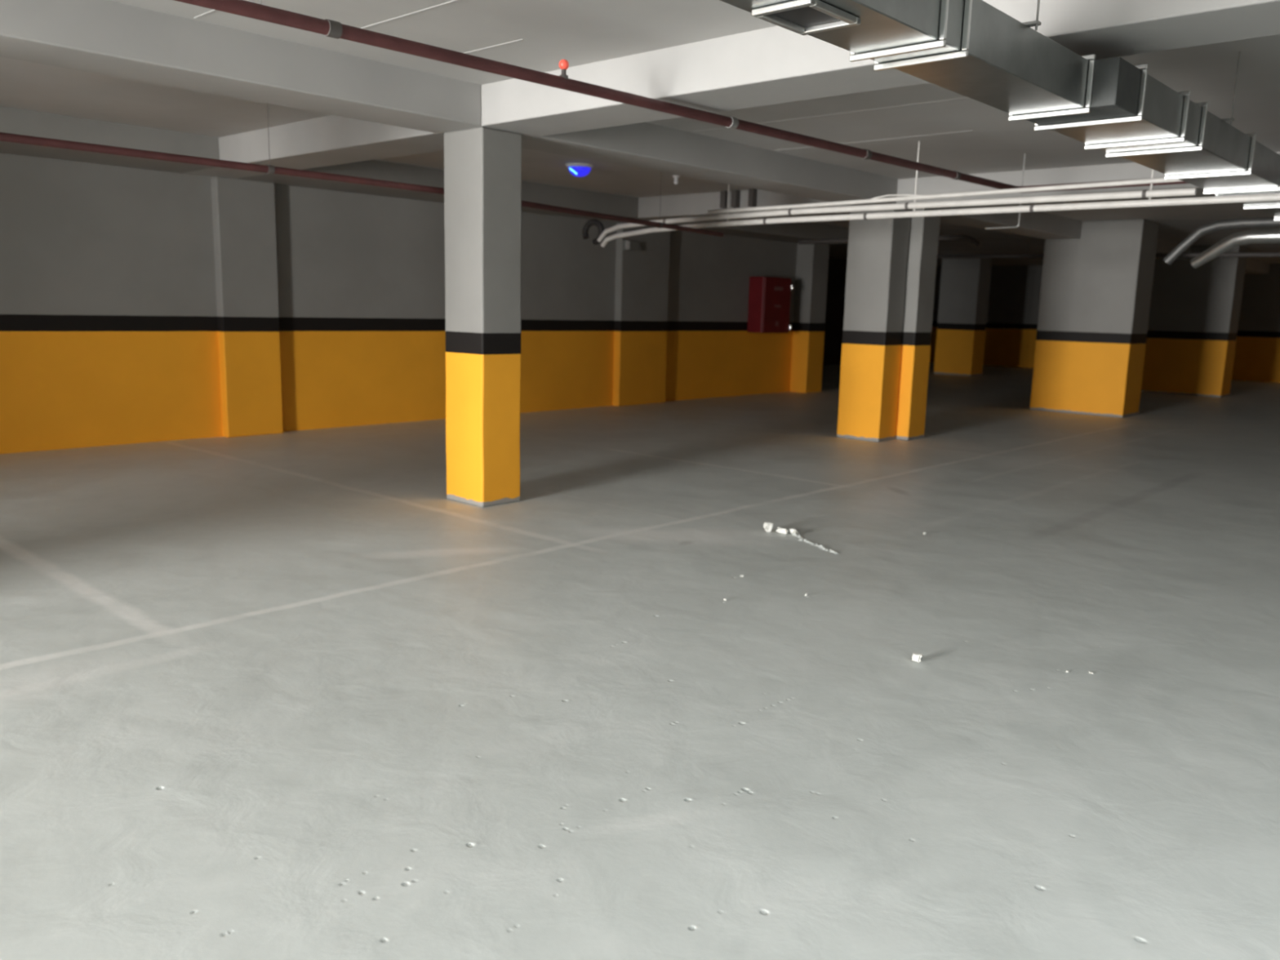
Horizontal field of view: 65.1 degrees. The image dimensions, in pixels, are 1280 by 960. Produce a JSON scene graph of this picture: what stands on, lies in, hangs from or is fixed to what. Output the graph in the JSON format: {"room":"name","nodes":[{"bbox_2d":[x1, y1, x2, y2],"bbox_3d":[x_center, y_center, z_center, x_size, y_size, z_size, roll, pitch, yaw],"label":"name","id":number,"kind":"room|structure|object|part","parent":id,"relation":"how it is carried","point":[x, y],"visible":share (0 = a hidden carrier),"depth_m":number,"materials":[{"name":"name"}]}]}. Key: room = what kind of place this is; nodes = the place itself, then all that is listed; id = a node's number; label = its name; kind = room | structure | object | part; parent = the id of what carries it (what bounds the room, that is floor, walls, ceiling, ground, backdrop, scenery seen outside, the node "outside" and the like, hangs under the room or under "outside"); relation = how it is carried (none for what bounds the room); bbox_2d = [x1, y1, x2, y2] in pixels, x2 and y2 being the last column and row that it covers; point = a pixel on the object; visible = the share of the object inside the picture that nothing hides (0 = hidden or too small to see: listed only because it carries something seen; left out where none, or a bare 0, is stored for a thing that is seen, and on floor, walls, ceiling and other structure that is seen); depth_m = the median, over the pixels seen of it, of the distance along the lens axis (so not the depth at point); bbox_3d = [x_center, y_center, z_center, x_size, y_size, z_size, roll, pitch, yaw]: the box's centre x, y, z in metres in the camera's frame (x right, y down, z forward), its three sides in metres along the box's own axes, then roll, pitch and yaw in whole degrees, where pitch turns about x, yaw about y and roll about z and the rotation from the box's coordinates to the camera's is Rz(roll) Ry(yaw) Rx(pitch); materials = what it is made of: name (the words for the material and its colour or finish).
{"room":"parking garage","nodes":[
{"label":"parking garage","id":0,"kind":"room"},
{"bbox_2d":[0,152,829,453],"bbox_3d":[-3.885,-2.121,11.741,0.710,3.080,21.380,10,13,41],"label":"wall","id":1,"kind":"structure","parent":0,"point":[137,305],"depth_m":11.69,"materials":[{"name":"paint"}]},
{"bbox_2d":[622,240,640,250],"bbox_3d":[-0.125,-3.599,15.395,0.074,0.140,0.330,10,13,41],"label":"junction box","id":2,"kind":"object","parent":1,"relation":"attached to","point":[628,244],"visible":1,"depth_m":15.35,"materials":[{"name":"white plastic"}]},
{"bbox_2d":[746,276,793,333],"bbox_3d":[2.379,-3.181,18.249,0.369,0.990,0.885,10,13,41],"label":"cabinet","id":3,"kind":"object","parent":1,"relation":"attached to","point":[769,297],"visible":1,"depth_m":18.01,"materials":[{"name":"red metal"}]},
{"bbox_3d":[2.478,-3.160,18.143,0.021,0.950,0.820,10,13,41],"label":"door","id":4,"kind":"part","parent":3,"relation":"part of","materials":[{"name":"red metal"}]},
{"bbox_2d":[0,361,1279,959],"bbox_3d":[-2.800,1.718,-1.267,34.000,0.022,74.000,10,13,41],"label":"floor","id":5,"kind":"structure","parent":0,"point":[289,695],"depth_m":4.08,"materials":[{"name":"concrete"}]},
{"bbox_2d":[444,126,521,506],"bbox_3d":[-1.212,-1.218,7.747,0.467,2.799,0.392,10,13,41],"label":"concrete column","id":6,"kind":"structure","parent":5,"relation":"on","point":[482,166],"depth_m":7.59,"materials":[{"name":"paint"}]},
{"bbox_2d":[763,520,773,532],"bbox_3d":[0.910,0.330,7.110,0.066,0.075,0.062,1,10,-2],"label":"lump","id":7,"kind":"object","parent":5,"relation":"on","point":[767,526],"visible":1,"depth_m":7.09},
{"bbox_2d":[776,526,788,533],"bbox_3d":[1.002,0.356,7.069,0.095,0.044,0.070,6,11,24],"label":"lump","id":8,"kind":"object","parent":5,"relation":"on","point":[784,531],"visible":1,"depth_m":7.04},
{"bbox_2d":[790,528,799,534],"bbox_3d":[1.092,0.363,7.038,0.061,0.044,0.076,10,13,41],"label":"lump","id":9,"kind":"object","parent":5,"relation":"on","point":[792,531],"visible":1,"depth_m":7.02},
{"bbox_2d":[836,208,911,441],"bbox_3d":[2.857,-1.900,12.295,0.597,2.799,0.436,10,13,41],"label":"concrete column","id":10,"kind":"structure","parent":5,"relation":"on","point":[877,249],"depth_m":12.13,"materials":[{"name":"paint"}]},
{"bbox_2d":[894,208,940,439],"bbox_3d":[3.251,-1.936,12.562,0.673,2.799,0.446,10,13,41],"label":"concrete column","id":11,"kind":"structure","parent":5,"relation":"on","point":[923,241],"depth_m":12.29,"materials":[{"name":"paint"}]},
{"bbox_2d":[911,652,923,662],"bbox_3d":[1.249,0.802,4.531,0.053,0.042,0.040,10,13,41],"label":"lump","id":12,"kind":"object","parent":5,"relation":"on","point":[916,656],"visible":1,"depth_m":4.52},
{"bbox_2d":[933,253,991,376],"bbox_3d":[8.409,-4.297,26.162,1.037,3.079,0.707,10,13,41],"label":"concrete column","id":13,"kind":"structure","parent":5,"relation":"on","point":[964,289],"depth_m":25.88,"materials":[{"name":"paint"}]},
{"bbox_2d":[1029,218,1159,417],"bbox_3d":[7.455,-2.654,16.522,1.496,3.079,0.835,10,13,41],"label":"concrete column","id":14,"kind":"structure","parent":5,"relation":"on","point":[1095,292],"depth_m":16.15,"materials":[{"name":"paint"}]},
{"bbox_2d":[1141,245,1248,397],"bbox_3d":[11.705,-3.370,21.296,1.627,3.079,0.776,10,13,41],"label":"concrete column","id":15,"kind":"structure","parent":5,"relation":"on","point":[1193,318],"depth_m":20.95,"materials":[{"name":"paint"}]},
{"bbox_2d":[0,0,1279,266],"bbox_3d":[7.497,-3.339,10.721,32.600,0.253,36.100,10,13,41],"label":"ceiling","id":16,"kind":"structure","parent":0,"point":[954,131],"depth_m":7.62,"materials":[{"name":"paint"}]},
{"bbox_2d":[0,106,218,173],"bbox_3d":[-6.338,-2.991,8.160,0.888,0.290,5.528,10,13,41],"label":"beam","id":17,"kind":"structure","parent":16,"relation":"attached to","point":[12,121],"depth_m":9.23,"materials":[{"name":"paint"}]},
{"bbox_2d":[0,0,480,133],"bbox_3d":[-3.202,-2.424,5.351,0.550,0.290,5.528,10,13,41],"label":"beam","id":18,"kind":"structure","parent":16,"relation":"attached to","point":[107,37],"depth_m":5.89,"materials":[{"name":"paint"}]},
{"bbox_2d":[0,103,724,236],"bbox_3d":[-3.336,-2.269,5.841,0.413,0.749,13.490,10,13,40],"label":"pipe","id":19,"kind":"object","parent":16,"relation":"hanging from","point":[6,137],"visible":0.85,"depth_m":6.68,"materials":[{"name":"metal"}]},
{"bbox_3d":[-2.459,-2.422,6.630,0.004,0.673,0.004,4,10,12],"label":"hanger rod","id":20,"kind":"part","parent":19,"relation":"part of","materials":[{"name":"grey metal"}]},
{"bbox_2d":[237,160,638,219],"bbox_3d":[-2.223,-3.656,12.620,0.888,0.290,5.558,10,13,41],"label":"beam","id":21,"kind":"structure","parent":16,"relation":"attached to","point":[563,197],"depth_m":11.83,"materials":[{"name":"paint"}]},
{"bbox_2d":[565,163,593,177],"bbox_3d":[-0.672,-3.433,11.140,0.310,0.126,0.310,10,13,41],"label":"ceiling lamp","id":22,"kind":"object","parent":16,"relation":"attached to","point":[580,170],"visible":1,"depth_m":11.04,"materials":[{"name":"blue plastic"}]},
{"bbox_2d":[672,175,679,184],"bbox_3d":[0.428,-3.544,11.861,0.090,0.098,0.090,10,13,41],"label":"holder","id":23,"kind":"object","parent":16,"relation":"attached to","point":[676,177],"visible":1,"depth_m":11.84,"materials":[{"name":"white plastic"}]},
{"bbox_2d":[672,175,679,180],"bbox_3d":[0.428,-3.567,11.857,0.090,0.050,0.090,10,13,41],"label":"socket","id":24,"kind":"object","parent":23,"relation":"attached to","point":[676,177],"depth_m":11.84,"materials":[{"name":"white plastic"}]},
{"bbox_2d":[173,0,1188,192],"bbox_3d":[1.265,-1.713,2.211,7.513,0.374,14.272,10,13,41],"label":"pipe","id":25,"kind":"object","parent":16,"relation":"hanging from","point":[328,28],"visible":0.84,"depth_m":5.39,"materials":[{"name":"metal"}]},
{"bbox_3d":[-0.417,-2.215,5.481,0.052,0.052,0.051,10,13,41],"label":"sprinkler stem","id":26,"kind":"part","parent":25,"relation":"part of","materials":[{"name":"grey metal"}]},
{"bbox_2d":[521,121,897,205],"bbox_3d":[0.913,-3.089,9.811,0.550,0.290,5.558,10,13,41],"label":"beam","id":27,"kind":"structure","parent":16,"relation":"attached to","point":[645,145],"depth_m":9.28,"materials":[{"name":"paint"}]},
{"bbox_2d":[182,0,1279,178],"bbox_3d":[4.580,-1.721,2.444,24.909,0.290,0.560,10,13,41],"label":"cross beam","id":28,"kind":"structure","parent":16,"relation":"attached to","point":[775,64],"depth_m":5.86,"materials":[{"name":"paint"}]},
{"bbox_2d":[669,218,848,244],"bbox_3d":[1.970,-4.334,17.165,0.888,0.290,5.079,10,13,41],"label":"beam","id":29,"kind":"structure","parent":16,"relation":"attached to","point":[782,232],"depth_m":17.31,"materials":[{"name":"paint"}]},
{"bbox_2d":[798,235,981,247],"bbox_3d":[3.968,-4.004,16.273,3.271,0.514,0.080,10,13,41],"label":"pipe","id":30,"kind":"object","parent":16,"relation":"hanging from","point":[941,237],"visible":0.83,"depth_m":16.71,"materials":[{"name":"grey"}]},
{"bbox_2d":[616,192,1215,222],"bbox_3d":[8.975,-2.431,7.207,24.909,0.290,0.440,10,13,41],"label":"pipe","id":31,"kind":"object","parent":16,"relation":"attached to","point":[1199,194],"depth_m":11.52,"materials":[{"name":"paint"}]},
{"bbox_2d":[598,151,1279,222],"bbox_3d":[8.661,-2.380,6.867,24.909,0.290,0.430,10,13,41],"label":"cross beam","id":32,"kind":"structure","parent":16,"relation":"attached to","point":[671,206],"depth_m":11.20,"materials":[{"name":"paint"}]},
{"bbox_2d":[720,190,729,208],"bbox_3d":[1.119,-3.707,13.265,0.080,0.220,0.099,10,13,41],"label":"bracket","id":33,"kind":"object","parent":32,"relation":"attached to","point":[723,194],"visible":0.82,"depth_m":13.23,"materials":[{"name":"grey metal"}]},
{"bbox_2d":[730,189,740,208],"bbox_3d":[1.252,-3.683,13.146,0.080,0.220,0.099,10,13,41],"label":"bracket","id":34,"kind":"object","parent":32,"relation":"attached to","point":[735,194],"visible":1,"depth_m":13.11,"materials":[{"name":"grey metal"}]},
{"bbox_2d":[747,188,757,207],"bbox_3d":[1.455,-3.646,12.964,0.070,0.220,0.099,10,13,41],"label":"bracket","id":35,"kind":"object","parent":32,"relation":"attached to","point":[752,201],"visible":0.88,"depth_m":12.93,"materials":[{"name":"grey metal"}]},
{"bbox_2d":[707,141,1182,221],"bbox_3d":[2.485,-2.736,9.089,4.720,0.640,0.065,10,13,41],"label":"conduit","id":36,"kind":"object","parent":16,"relation":"hanging from","point":[1153,180],"visible":0.77,"depth_m":8.85,"materials":[{"name":"silver metal"}]},
{"bbox_3d":[0.929,-3.023,10.515,0.015,0.640,0.015,5,10,19],"label":"hanger rod","id":37,"kind":"part","parent":36,"relation":"part of","materials":[{"name":"silver metal"}]},
{"bbox_2d":[597,187,1196,242],"bbox_3d":[1.852,-2.504,9.689,6.348,0.267,0.064,10,13,41],"label":"pipe","id":38,"kind":"object","parent":36,"relation":"hanging from","point":[1146,193],"visible":0.93,"depth_m":8.96,"materials":[{"name":"grey"}]},
{"bbox_2d":[582,218,604,244],"bbox_3d":[-0.548,-2.953,11.951,0.330,0.300,0.096,9,12,36],"label":"hose bend","id":39,"kind":"object","parent":38,"relation":"attached to","point":[597,223],"visible":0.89,"depth_m":11.92,"materials":[{"name":"grey rubber"}]},
{"bbox_2d":[871,194,925,199],"bbox_3d":[2.350,-2.594,9.209,0.642,0.057,0.024,10,13,41],"label":"cable","id":40,"kind":"object","parent":36,"relation":"on","point":[887,194],"visible":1,"depth_m":9.19,"materials":[{"name":"white plastic"}]},
{"bbox_3d":[2.509,-2.737,9.100,0.015,0.640,0.015,5,10,19],"label":"hanger rod","id":41,"kind":"part","parent":36,"relation":"part of","materials":[{"name":"silver metal"}]},
{"bbox_2d":[600,193,1279,247],"bbox_3d":[4.899,-1.889,6.970,14.489,0.254,0.064,10,13,41],"label":"pipe","id":42,"kind":"object","parent":36,"relation":"hanging from","point":[1267,197],"visible":0.95,"depth_m":8.64,"materials":[{"name":"grey"}]},
{"bbox_3d":[3.986,-2.470,7.778,0.015,0.640,0.015,5,10,19],"label":"hanger rod","id":43,"kind":"part","parent":36,"relation":"part of","materials":[{"name":"silver metal"}]},
{"bbox_2d":[720,0,1279,221],"bbox_3d":[0.994,-1.832,3.546,0.540,0.609,15.876,10,13,41],"label":"ventilation duct","id":44,"kind":"object","parent":16,"relation":"hanging from","point":[972,49],"visible":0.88,"depth_m":4.37,"materials":[{"name":"metal"}]},
{"bbox_2d":[751,0,861,35],"bbox_3d":[0.538,-1.494,3.237,0.225,0.021,0.300,10,13,41],"label":"grille","id":45,"kind":"object","parent":44,"relation":"attached to","point":[802,17],"depth_m":3.22,"materials":[{"name":"grey metal"}]},
{"bbox_3d":[1.591,-1.998,3.982,0.009,0.400,0.009,-3,11,-25],"label":"hanger rod","id":46,"kind":"part","parent":44,"relation":"part of","materials":[{"name":"metal"}]},
{"bbox_3d":[3.440,-2.264,5.796,0.009,0.400,0.009,-3,11,-25],"label":"hanger rod","id":47,"kind":"part","parent":44,"relation":"part of","materials":[{"name":"metal"}]},
{"bbox_2d":[985,153,1025,229],"bbox_3d":[3.542,-2.793,9.730,0.337,0.692,0.014,10,13,41],"label":"hanger","id":48,"kind":"object","parent":16,"relation":"hanging from","point":[1024,153],"visible":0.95,"depth_m":9.66,"materials":[{"name":"metal"}]},
{"bbox_2d":[940,211,1081,239],"bbox_3d":[5.135,-3.772,14.386,0.550,0.290,5.164,10,13,41],"label":"beam","id":49,"kind":"structure","parent":16,"relation":"attached to","point":[1038,224],"depth_m":14.73,"materials":[{"name":"paint"}]},
{"bbox_2d":[937,237,1279,258],"bbox_3d":[11.115,-3.873,16.543,14.501,0.500,0.080,10,13,41],"label":"pipe","id":50,"kind":"object","parent":16,"relation":"hanging from","point":[1225,254],"visible":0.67,"depth_m":19.49,"materials":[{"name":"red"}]},
{"bbox_2d":[1155,238,1191,259],"bbox_3d":[9.338,-4.451,18.941,0.550,0.290,5.615,10,13,41],"label":"beam","id":51,"kind":"structure","parent":16,"relation":"attached to","point":[1163,246],"depth_m":19.60,"materials":[{"name":"paint"}]},
{"bbox_2d":[1163,217,1279,265],"bbox_3d":[9.540,-2.449,9.174,8.701,0.876,0.110,10,13,41],"label":"pipe","id":52,"kind":"object","parent":16,"relation":"hanging from","point":[1260,222],"visible":1,"depth_m":11.65,"materials":[{"name":"grey metal"}]},
{"bbox_2d":[1190,228,1279,268],"bbox_3d":[9.448,-2.362,8.810,8.331,0.928,0.284,10,13,41],"label":"pipe","id":53,"kind":"object","parent":16,"relation":"hanging from","point":[1268,235],"visible":1,"depth_m":11.19,"materials":[{"name":"grey metal"}]},
{"bbox_2d":[1244,257,1270,274],"bbox_3d":[14.044,-5.212,24.043,0.550,0.290,6.780,10,13,41],"label":"beam","id":54,"kind":"structure","parent":16,"relation":"attached to","point":[1252,266],"depth_m":25.41,"materials":[{"name":"paint"}]},
{"bbox_2d":[822,257,847,364],"bbox_3d":[-2.991,-3.588,20.361,0.300,3.080,35.500,10,13,41],"label":"wall","id":55,"kind":"structure","parent":0,"point":[837,268],"depth_m":29.62,"materials":[{"name":"concrete"}]},
{"bbox_2d":[929,263,1279,382],"bbox_3d":[20.148,-3.537,23.520,30.300,3.080,0.300,10,13,41],"label":"wall","id":56,"kind":"structure","parent":0,"point":[1014,293],"depth_m":30.58,"materials":[{"name":"paint"}]}
]}

